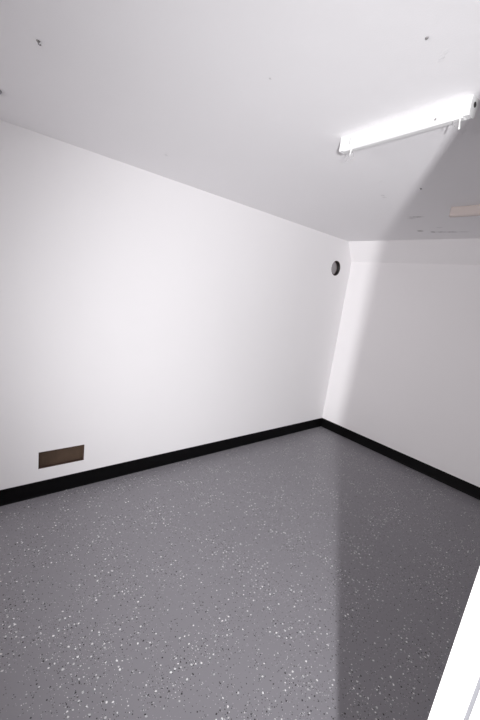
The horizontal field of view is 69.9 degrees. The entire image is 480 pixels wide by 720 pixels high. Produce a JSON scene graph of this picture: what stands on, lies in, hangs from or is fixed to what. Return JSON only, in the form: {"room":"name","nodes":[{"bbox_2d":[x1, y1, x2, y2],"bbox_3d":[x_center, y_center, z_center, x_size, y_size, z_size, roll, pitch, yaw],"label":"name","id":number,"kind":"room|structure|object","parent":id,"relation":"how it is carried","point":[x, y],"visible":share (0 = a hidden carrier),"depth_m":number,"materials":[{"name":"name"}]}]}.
{"room":"empty garage","nodes":[
{"label":"empty garage","id":0,"kind":"room"},
{"bbox_2d":[0,120,351,489],"bbox_3d":[-2.210,-0.154,1.598,9.000,2.400,0.120,-2,15,-40],"label":"wall","id":1,"kind":"structure","parent":0,"point":[143,313],"depth_m":2.69,"materials":[{"name":"white paint"}]},
{"bbox_2d":[38,445,83,468],"bbox_3d":[-1.339,0.712,2.574,0.309,0.130,0.049,-2,15,-40],"label":"air vent","id":2,"kind":"object","parent":1,"relation":"in","point":[75,453],"visible":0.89,"depth_m":2.57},
{"bbox_2d":[0,418,321,505],"bbox_3d":[-2.317,0.970,1.773,9.000,0.118,0.011,-2,15,-40],"label":"baseboard","id":3,"kind":"structure","parent":1,"relation":"attached to","point":[45,487],"depth_m":2.97,"materials":[{"name":"black plastic"}]},
{"bbox_2d":[331,261,339,275],"bbox_3d":[1.114,-1.107,4.140,0.172,0.172,0.100,-2,15,-40],"label":"hole","id":4,"kind":"object","parent":1,"relation":"attached to","point":[335,269],"visible":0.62,"depth_m":4.15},
{"bbox_2d":[0,426,479,719],"bbox_3d":[-1.544,1.377,0.879,9.240,0.120,2.740,-2,15,-40],"label":"floor","id":5,"kind":"structure","parent":0,"point":[316,573],"depth_m":1.96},
{"bbox_2d":[0,0,479,240],"bbox_3d":[-1.203,-1.068,0.371,9.240,0.120,2.780,-2,15,-40],"label":"ceiling","id":6,"kind":"structure","parent":0,"point":[251,103],"depth_m":1.36,"materials":[{"name":"white paint"}]},
{"bbox_2d":[339,94,478,160],"bbox_3d":[0.639,-0.913,1.394,0.050,0.100,0.548,-1,14,-37],"label":"light","id":7,"kind":"object","parent":6,"relation":"attached to","point":[465,108],"visible":1,"depth_m":1.32,"materials":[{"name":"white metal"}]},
{"bbox_2d":[449,205,479,216],"bbox_3d":[1.635,-0.956,2.177,0.048,0.062,0.548,-2,15,-40],"label":"light","id":8,"kind":"object","parent":6,"relation":"attached to","point":[471,210],"visible":1,"depth_m":2.30,"materials":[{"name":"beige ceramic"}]},
{"bbox_2d":[322,238,479,486],"bbox_3d":[2.080,0.041,3.489,0.266,2.400,2.620,-2,15,-40],"label":"wall","id":9,"kind":"structure","parent":0,"point":[405,374],"depth_m":3.72,"materials":[{"name":"white paint"}]},
{"bbox_2d":[321,418,479,499],"bbox_3d":[1.886,1.131,3.775,0.011,0.118,2.461,-2,15,-40],"label":"baseboard","id":10,"kind":"structure","parent":9,"relation":"attached to","point":[472,490],"depth_m":3.81,"materials":[{"name":"black plastic"}]},
{"bbox_3d":[-0.573,0.449,-0.306,9.000,2.400,0.161,-2,15,-40],"label":"wall","id":11,"kind":"structure","parent":0,"visible":0},
{"bbox_2d":[428,567,479,719],"bbox_3d":[-0.368,0.447,-0.131,2.180,2.390,0.163,-2,15,-40],"label":"trim","id":12,"kind":"structure","parent":11,"relation":"attached to","point":[457,697],"depth_m":0.62,"materials":[{"name":"white paint"}]}
]}

